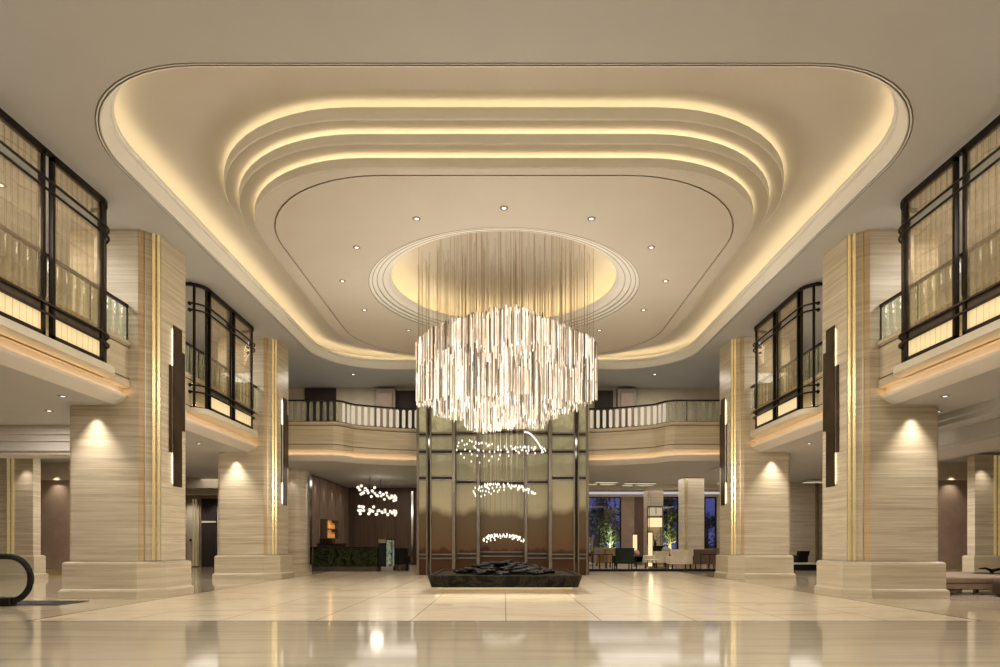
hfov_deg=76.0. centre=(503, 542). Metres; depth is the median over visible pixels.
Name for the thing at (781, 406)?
screen
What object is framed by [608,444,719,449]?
joint
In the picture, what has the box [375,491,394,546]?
wall panel
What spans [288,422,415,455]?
parapet
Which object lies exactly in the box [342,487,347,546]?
wall panel
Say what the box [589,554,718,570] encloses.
railing
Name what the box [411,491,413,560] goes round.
trim
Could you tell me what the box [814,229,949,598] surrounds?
column
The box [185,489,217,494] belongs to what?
trim
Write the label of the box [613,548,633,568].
armchair
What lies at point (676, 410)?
wall
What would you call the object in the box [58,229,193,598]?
column
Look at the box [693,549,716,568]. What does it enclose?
armchair
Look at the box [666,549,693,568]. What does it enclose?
armchair
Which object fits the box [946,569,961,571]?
baseboard
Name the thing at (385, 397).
door
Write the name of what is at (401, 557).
desk chair
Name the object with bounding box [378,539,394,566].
display cabinet
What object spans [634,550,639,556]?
vase
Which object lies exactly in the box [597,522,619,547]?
tree
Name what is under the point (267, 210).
ceiling
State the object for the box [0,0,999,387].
ceiling
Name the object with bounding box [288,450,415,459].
cove
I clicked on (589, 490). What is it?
ceiling
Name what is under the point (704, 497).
window
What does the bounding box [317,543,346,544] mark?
countertop
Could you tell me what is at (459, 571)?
stone
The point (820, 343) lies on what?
balustrade
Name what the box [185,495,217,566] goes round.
wall
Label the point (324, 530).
bar shelf
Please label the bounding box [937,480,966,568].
wall
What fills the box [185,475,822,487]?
ceiling
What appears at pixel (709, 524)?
tree
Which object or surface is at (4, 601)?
escalator
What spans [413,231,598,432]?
crystal chandelier
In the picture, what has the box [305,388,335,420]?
door
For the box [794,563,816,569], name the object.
bench
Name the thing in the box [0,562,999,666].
floor
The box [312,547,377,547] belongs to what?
countertop
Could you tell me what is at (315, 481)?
wall panel
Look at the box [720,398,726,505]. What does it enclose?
sconce
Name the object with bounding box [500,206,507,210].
recessed light
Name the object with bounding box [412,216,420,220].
recessed light
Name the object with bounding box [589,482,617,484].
crystal ceiling light
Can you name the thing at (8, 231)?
balustrade
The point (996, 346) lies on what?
cove
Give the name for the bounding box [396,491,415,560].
wall panel
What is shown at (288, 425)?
joint
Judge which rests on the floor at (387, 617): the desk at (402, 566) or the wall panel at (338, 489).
the desk at (402, 566)
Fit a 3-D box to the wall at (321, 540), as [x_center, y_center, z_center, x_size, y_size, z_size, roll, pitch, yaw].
[-9.050,-1.060,31.425,1.100,4.520,7.550,0,0,0]
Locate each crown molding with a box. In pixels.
[0,346,256,451]
[98,65,909,368]
[288,454,415,465]
[589,454,719,465]
[751,349,999,451]
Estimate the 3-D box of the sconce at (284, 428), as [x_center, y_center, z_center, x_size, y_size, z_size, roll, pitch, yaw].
[-7.575,-3.140,22.110,0.052,3.680,0.660,0,0,0]
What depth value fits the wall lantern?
36.08 m
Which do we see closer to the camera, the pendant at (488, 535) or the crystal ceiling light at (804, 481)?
the pendant at (488, 535)
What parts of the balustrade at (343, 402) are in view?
handrail, rail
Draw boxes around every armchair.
[597,549,614,567]
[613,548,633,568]
[643,551,669,568]
[652,546,666,564]
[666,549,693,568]
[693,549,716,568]
[792,551,809,562]
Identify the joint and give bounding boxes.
[46,304,257,414]
[288,425,415,432]
[288,444,399,449]
[589,425,719,432]
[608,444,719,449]
[750,304,961,414]
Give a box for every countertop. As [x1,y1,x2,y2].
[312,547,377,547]
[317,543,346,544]
[317,543,346,546]
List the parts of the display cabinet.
case frame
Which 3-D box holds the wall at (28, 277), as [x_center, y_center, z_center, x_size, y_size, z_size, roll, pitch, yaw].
[-12.000,-5.165,10.650,0.200,3.330,35.300,0,0,0]
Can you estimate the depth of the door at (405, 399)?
28.10 m
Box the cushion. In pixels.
[946,572,999,582]
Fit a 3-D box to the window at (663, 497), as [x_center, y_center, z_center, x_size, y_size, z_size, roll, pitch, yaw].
[10.186,-1.050,41.000,1.922,3.800,0.120,0,0,0]
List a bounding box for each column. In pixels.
[0,458,47,578]
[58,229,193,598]
[212,337,293,579]
[288,469,311,572]
[642,491,662,563]
[677,478,705,568]
[714,337,795,579]
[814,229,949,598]
[962,455,999,571]
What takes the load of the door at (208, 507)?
in the wall at (186, 496)
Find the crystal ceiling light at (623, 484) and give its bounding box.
[622,483,655,485]
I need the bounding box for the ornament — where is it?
[978,567,999,572]
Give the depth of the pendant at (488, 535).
16.68 m
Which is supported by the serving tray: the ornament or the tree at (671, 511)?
the ornament
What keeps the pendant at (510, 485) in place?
hanging from the crystal chandelier at (490, 263)
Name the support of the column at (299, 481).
on the floor at (387, 617)
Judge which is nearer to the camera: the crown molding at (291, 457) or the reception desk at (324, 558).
the crown molding at (291, 457)
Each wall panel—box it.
[312,476,319,562]
[320,479,327,518]
[328,482,334,519]
[334,484,341,542]
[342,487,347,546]
[354,491,373,546]
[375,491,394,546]
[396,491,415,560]
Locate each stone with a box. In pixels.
[458,570,468,573]
[477,564,487,567]
[493,561,505,564]
[511,569,525,572]
[526,571,537,574]
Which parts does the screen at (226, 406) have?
post, post, pane, pane, head rail, panel frame, lit pane, rail, rail, rail, rail, post, pane, panel frame, pane, lit pane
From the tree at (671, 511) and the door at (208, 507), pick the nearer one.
the door at (208, 507)
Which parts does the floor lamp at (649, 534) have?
lamp shade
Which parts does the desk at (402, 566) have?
drawer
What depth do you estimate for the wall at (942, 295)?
17.02 m
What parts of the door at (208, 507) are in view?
casing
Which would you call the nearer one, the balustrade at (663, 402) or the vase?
the balustrade at (663, 402)
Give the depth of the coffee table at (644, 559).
28.51 m
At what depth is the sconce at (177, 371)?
14.80 m
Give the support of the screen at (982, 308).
on the balcony ledge at (990, 332)
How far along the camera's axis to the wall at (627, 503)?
40.90 m
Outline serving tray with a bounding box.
[972,572,999,573]
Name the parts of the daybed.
panel, frame, leg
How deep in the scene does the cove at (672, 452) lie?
23.92 m
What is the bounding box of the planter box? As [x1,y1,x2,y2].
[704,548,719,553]
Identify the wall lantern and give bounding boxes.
[647,506,662,544]
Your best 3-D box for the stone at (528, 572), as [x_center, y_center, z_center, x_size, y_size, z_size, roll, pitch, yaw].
[0.706,0.752,16.205,0.366,0.112,0.209,0,0,41]
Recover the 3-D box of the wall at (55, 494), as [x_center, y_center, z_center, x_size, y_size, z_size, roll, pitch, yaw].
[-17.050,-0.900,24.100,7.700,4.200,0.200,0,0,0]
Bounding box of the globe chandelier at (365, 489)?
[356,479,396,515]
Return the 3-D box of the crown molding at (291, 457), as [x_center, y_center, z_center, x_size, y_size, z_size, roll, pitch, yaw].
[-5.702,-3.100,23.759,5.331,0.200,0.916,0,0,-18]
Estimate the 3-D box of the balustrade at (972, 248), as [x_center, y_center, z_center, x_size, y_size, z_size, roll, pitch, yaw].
[8.200,-4.775,10.714,0.070,0.810,6.428,0,0,0]
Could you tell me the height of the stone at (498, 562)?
0.102 m
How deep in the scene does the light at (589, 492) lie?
40.83 m
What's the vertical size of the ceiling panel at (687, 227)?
0.001 m
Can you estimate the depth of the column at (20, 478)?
21.20 m
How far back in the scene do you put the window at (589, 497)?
40.94 m
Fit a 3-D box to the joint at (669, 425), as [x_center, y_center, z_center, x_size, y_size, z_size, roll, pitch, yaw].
[5.697,-4.248,23.596,5.265,0.027,0.680,0,0,18]
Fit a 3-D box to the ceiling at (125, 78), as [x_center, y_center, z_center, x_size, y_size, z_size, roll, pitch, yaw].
[0.000,-6.838,17.145,14.000,0.033,16.090,0,0,0]
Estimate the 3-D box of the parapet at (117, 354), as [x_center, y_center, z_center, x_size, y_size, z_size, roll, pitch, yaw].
[-8.205,-3.870,8.500,0.190,1.000,31.000,0,0,0]
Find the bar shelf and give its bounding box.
[320,519,338,538]
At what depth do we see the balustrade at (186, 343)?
18.43 m
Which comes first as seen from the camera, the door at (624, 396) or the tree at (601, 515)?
the door at (624, 396)
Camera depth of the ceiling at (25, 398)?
15.55 m
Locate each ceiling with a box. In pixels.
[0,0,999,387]
[94,63,913,368]
[114,67,893,356]
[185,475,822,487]
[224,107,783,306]
[225,120,782,318]
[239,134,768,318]
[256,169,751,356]
[392,249,615,317]
[589,490,719,490]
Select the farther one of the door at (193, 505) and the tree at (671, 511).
the tree at (671, 511)
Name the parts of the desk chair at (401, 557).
backrest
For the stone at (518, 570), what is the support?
on the plinth
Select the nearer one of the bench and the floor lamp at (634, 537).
the bench
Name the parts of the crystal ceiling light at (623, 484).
ceiling plate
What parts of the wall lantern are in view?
lamp shade, lamp shade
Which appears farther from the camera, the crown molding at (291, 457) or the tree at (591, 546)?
the tree at (591, 546)
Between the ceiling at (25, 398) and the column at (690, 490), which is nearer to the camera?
the ceiling at (25, 398)
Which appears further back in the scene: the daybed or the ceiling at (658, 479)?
the ceiling at (658, 479)
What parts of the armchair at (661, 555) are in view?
arm, backrest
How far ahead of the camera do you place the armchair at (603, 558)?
30.55 m
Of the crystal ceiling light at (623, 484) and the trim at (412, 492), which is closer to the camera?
the crystal ceiling light at (623, 484)
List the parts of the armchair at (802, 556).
arm, backrest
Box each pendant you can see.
[456,417,545,462]
[473,419,535,496]
[483,423,524,542]
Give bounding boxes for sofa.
[591,548,615,565]
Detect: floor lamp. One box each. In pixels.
[632,533,637,565]
[648,531,652,568]
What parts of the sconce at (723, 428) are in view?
bronze plate, bronze plate, bronze plate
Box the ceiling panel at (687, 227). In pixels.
[276,176,731,354]
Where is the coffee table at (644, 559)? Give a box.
[644,559,659,568]
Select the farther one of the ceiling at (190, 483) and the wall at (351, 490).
the wall at (351, 490)
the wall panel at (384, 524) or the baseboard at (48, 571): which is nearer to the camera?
the baseboard at (48, 571)
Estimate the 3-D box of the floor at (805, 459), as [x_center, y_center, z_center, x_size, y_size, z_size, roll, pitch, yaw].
[11.950,-3.250,10.650,18.100,0.500,35.300,0,0,0]
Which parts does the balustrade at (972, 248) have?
post, post, post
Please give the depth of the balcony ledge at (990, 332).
11.26 m
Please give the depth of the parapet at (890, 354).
13.61 m
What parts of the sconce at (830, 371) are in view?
bronze plate, bronze plate, bronze plate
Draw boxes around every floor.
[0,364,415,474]
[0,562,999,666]
[589,367,999,474]
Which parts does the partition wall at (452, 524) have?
post, glass panel, glass panel, glass panel, glass panel, glass panel, post, post, rail, rail, rail, rail, rail, rail, glass panel, glass panel, glass panel, glass panel, glass panel, post, glass panel, rail, rail, rail, rail, rail, rail, glass panel, glass panel, glass panel, glass panel, rail, post, rail, rail, rail, rail, glass panel, glass panel, rail, rail, glass panel, glass panel, rail, post, rail, rail, rail, rail, glass panel, glass panel, glass panel, glass panel, glass panel, rail, rail, post, glass panel, glass panel, glass panel, glass panel, glass panel, rail, rail, rail, rail, rail, rail, post, post, glass panel, glass panel, glass panel, glass panel, glass panel, post, panel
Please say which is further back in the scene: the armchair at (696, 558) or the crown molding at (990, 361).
the armchair at (696, 558)
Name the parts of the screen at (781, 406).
pane, lit pane, panel frame, pane, post, rail, rail, rail, rail, pane, lit pane, panel frame, pane, head rail, post, post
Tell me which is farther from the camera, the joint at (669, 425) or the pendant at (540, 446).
the joint at (669, 425)
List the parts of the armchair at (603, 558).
arm, backrest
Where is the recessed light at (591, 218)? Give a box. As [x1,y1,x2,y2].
[587,216,595,220]
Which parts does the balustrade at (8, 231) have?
post, post, post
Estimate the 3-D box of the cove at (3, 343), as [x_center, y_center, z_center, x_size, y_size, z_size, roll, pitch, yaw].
[-8.315,-3.265,8.500,0.030,0.210,31.000,0,0,0]
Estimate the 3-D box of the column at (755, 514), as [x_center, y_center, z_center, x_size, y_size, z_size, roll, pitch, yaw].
[8.499,-2.814,22.075,2.182,8.029,2.090,0,0,0]
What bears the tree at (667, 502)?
on the garden
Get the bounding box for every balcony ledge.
[0,315,114,377]
[188,407,257,437]
[750,407,820,437]
[893,319,999,377]
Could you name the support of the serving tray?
on the daybed
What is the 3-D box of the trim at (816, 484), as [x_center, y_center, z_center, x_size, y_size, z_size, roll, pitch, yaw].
[15.625,-0.900,31.950,0.150,4.200,0.100,0,0,0]
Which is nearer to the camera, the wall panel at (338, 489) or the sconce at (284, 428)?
the sconce at (284, 428)
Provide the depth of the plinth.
15.17 m
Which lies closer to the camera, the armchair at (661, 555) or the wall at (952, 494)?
the wall at (952, 494)
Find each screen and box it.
[0,108,109,362]
[185,282,254,429]
[753,282,822,429]
[898,115,999,362]
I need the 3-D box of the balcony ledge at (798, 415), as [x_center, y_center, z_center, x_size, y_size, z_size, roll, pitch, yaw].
[7.970,-3.440,18.510,0.420,0.140,4.020,0,0,0]
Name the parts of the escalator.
handrail, comb plate, landing plate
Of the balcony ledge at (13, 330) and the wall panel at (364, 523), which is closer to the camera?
the balcony ledge at (13, 330)
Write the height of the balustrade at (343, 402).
0.810 m
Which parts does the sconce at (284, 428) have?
bronze plate, bronze plate, bronze plate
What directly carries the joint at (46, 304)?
attached to the parapet at (117, 354)
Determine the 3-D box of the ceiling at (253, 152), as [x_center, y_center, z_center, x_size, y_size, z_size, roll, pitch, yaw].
[0.000,-7.095,17.110,11.760,0.190,12.440,0,0,0]
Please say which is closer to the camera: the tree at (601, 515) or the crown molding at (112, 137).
the crown molding at (112, 137)
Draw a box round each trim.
[0,425,69,457]
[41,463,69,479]
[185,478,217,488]
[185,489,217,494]
[369,228,638,330]
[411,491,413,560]
[589,485,719,489]
[815,483,818,562]
[822,397,999,460]
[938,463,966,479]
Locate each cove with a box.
[0,339,252,444]
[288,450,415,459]
[589,450,719,459]
[755,342,999,444]
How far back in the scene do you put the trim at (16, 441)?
16.50 m
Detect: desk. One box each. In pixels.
[312,547,380,570]
[393,551,408,569]
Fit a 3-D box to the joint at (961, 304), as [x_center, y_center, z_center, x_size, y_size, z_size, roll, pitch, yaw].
[8.167,-4.248,8.500,0.026,0.027,31.000,0,0,0]
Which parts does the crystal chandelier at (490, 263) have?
crystal rod, crystal rod, crystal rod, crystal rod, crystal rod, crystal rod, crystal rod, crystal rod, crystal rod, crystal rod, crystal rod, crystal rod, crystal rod, crystal rod, crystal rod, crystal rod, crystal rod, crystal rod, crystal rod, crystal rod, crystal rod, crystal rod, crystal rod, crystal rod, crystal rod, crystal rod, crystal rod, crystal rod, crystal rod, crystal rod, crystal rod, crystal rod, crystal rod, crystal rod, crystal rod, crystal rod, ceiling plate, crystal rod, crystal rod, crystal rod, crystal rod, crystal rod, crystal rod, crystal rod, crystal rod, crystal rod, crystal rod, crystal rod, crystal rod, crystal rod, crystal rod, crystal rod, crystal rod, crystal rod, crystal rod, crystal rod, crystal rod, crystal rod, crystal rod, crystal rod, crystal rod, crystal rod, crystal rod, crystal rod, crystal rod, crystal rod, crystal rod, crystal rod, crystal rod, crystal rod, crystal rod, crystal rod, crystal rod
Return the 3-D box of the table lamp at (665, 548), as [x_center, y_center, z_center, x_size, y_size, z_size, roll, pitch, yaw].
[8.353,0.685,33.000,0.440,1.030,0.433,0,0,0]
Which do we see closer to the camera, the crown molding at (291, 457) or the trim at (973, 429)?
the trim at (973, 429)
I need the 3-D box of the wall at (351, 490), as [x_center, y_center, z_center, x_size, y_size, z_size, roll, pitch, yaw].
[-2.500,-1.060,35.100,14.200,4.520,0.200,0,0,0]
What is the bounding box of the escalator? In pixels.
[0,554,86,605]
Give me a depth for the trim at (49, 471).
23.90 m
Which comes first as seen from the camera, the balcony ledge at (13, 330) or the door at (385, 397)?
the balcony ledge at (13, 330)
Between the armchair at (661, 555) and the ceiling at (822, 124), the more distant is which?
the armchair at (661, 555)
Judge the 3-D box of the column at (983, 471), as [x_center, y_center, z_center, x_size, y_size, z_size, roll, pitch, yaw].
[16.800,-0.850,21.375,2.700,4.100,0.650,0,0,0]
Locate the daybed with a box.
[946,572,999,594]
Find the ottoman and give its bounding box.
[993,579,999,596]
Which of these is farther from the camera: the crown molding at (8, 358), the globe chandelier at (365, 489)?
the globe chandelier at (365, 489)
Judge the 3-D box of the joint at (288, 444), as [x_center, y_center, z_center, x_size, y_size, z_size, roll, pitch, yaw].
[-5.697,-3.565,23.596,5.265,0.020,0.680,0,0,-18]
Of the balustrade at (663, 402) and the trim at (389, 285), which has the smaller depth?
the trim at (389, 285)
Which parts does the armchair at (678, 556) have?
arm, backrest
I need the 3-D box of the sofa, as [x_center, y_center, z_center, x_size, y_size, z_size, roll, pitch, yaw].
[5.419,0.725,34.275,1.400,0.950,0.950,0,0,0]
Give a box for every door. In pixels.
[187,499,199,565]
[200,498,216,566]
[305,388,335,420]
[375,388,396,427]
[397,391,415,427]
[595,391,612,427]
[616,388,636,427]
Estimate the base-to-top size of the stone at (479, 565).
0.106 m
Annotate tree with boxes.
[589,498,619,547]
[589,522,618,553]
[590,501,619,547]
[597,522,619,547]
[663,498,675,547]
[663,506,675,554]
[706,509,714,547]
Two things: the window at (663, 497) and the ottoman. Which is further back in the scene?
the window at (663, 497)
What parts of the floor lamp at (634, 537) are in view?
lamp shade, frame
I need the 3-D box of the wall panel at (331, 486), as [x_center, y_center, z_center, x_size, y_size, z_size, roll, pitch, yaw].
[-8.470,-2.025,31.370,0.060,1.850,1.300,0,0,0]
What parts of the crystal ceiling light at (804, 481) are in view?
ceiling plate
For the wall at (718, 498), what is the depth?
40.90 m
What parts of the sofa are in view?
arm, backrest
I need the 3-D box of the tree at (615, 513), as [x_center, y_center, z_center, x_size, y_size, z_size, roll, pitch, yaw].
[8.380,-1.101,48.527,4.177,4.715,3.111,0,0,-10]
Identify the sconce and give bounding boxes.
[169,325,184,487]
[281,398,287,505]
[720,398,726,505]
[823,325,838,487]
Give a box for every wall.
[0,254,217,388]
[41,480,70,568]
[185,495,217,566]
[288,388,719,427]
[310,475,348,569]
[349,488,415,564]
[416,356,588,574]
[621,497,643,561]
[717,497,719,547]
[790,259,999,388]
[790,483,822,562]
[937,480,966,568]
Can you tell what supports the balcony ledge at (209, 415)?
on the parapet at (117, 354)
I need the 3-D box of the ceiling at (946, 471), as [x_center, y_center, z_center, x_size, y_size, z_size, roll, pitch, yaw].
[17.050,-2.675,23.950,7.700,0.650,0.100,0,0,0]
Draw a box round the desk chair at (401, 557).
[395,548,409,570]
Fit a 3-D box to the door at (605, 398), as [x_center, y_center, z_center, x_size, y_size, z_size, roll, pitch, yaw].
[4.398,-5.093,28.150,0.792,3.186,0.100,0,0,0]
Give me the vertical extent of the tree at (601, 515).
5.432 m
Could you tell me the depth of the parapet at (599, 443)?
23.75 m
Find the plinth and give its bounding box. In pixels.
[428,569,581,592]
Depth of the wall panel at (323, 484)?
29.92 m
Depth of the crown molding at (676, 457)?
23.80 m
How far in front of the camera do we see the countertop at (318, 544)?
28.92 m
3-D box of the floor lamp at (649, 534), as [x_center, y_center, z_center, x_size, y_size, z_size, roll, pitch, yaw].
[6.904,0.320,30.200,0.260,1.760,0.260,0,0,0]
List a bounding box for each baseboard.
[46,569,61,574]
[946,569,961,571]
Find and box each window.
[589,497,620,555]
[663,497,677,555]
[704,497,716,547]
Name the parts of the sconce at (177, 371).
bronze plate, bronze plate, bronze plate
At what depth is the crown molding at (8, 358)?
12.51 m
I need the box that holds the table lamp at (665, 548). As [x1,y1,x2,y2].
[662,546,669,550]
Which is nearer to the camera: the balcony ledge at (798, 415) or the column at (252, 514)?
the balcony ledge at (798, 415)
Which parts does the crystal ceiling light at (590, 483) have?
ceiling plate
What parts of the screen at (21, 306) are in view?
lit pane, pane, pane, panel frame, head rail, rail, rail, rail, rail, panel frame, pane, pane, lit pane, post, post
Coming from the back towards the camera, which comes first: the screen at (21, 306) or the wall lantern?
the wall lantern
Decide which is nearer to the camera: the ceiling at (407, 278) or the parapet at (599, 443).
the ceiling at (407, 278)
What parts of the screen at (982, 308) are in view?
post, post, lit pane, pane, pane, panel frame, rail, rail, rail, rail, head rail, panel frame, pane, pane, lit pane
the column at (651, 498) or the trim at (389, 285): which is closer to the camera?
the trim at (389, 285)
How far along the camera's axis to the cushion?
14.73 m
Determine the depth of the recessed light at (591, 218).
13.12 m
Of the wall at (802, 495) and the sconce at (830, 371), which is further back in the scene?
the wall at (802, 495)
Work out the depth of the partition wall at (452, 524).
23.90 m
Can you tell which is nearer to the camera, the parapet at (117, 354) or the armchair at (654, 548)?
the parapet at (117, 354)
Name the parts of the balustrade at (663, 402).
handrail, rail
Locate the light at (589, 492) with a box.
[589,492,719,493]
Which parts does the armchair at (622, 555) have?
backrest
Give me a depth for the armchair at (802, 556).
30.25 m
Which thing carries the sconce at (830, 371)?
attached to the column at (880, 513)
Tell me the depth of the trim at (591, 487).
33.20 m
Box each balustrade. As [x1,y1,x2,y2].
[0,224,128,339]
[185,341,256,407]
[288,400,415,428]
[589,400,719,428]
[751,341,822,407]
[879,229,999,339]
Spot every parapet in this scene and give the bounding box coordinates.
[0,272,258,440]
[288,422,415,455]
[589,422,719,455]
[749,276,999,440]
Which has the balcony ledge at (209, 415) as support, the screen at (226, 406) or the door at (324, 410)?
the screen at (226, 406)
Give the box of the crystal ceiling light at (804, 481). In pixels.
[803,480,822,482]

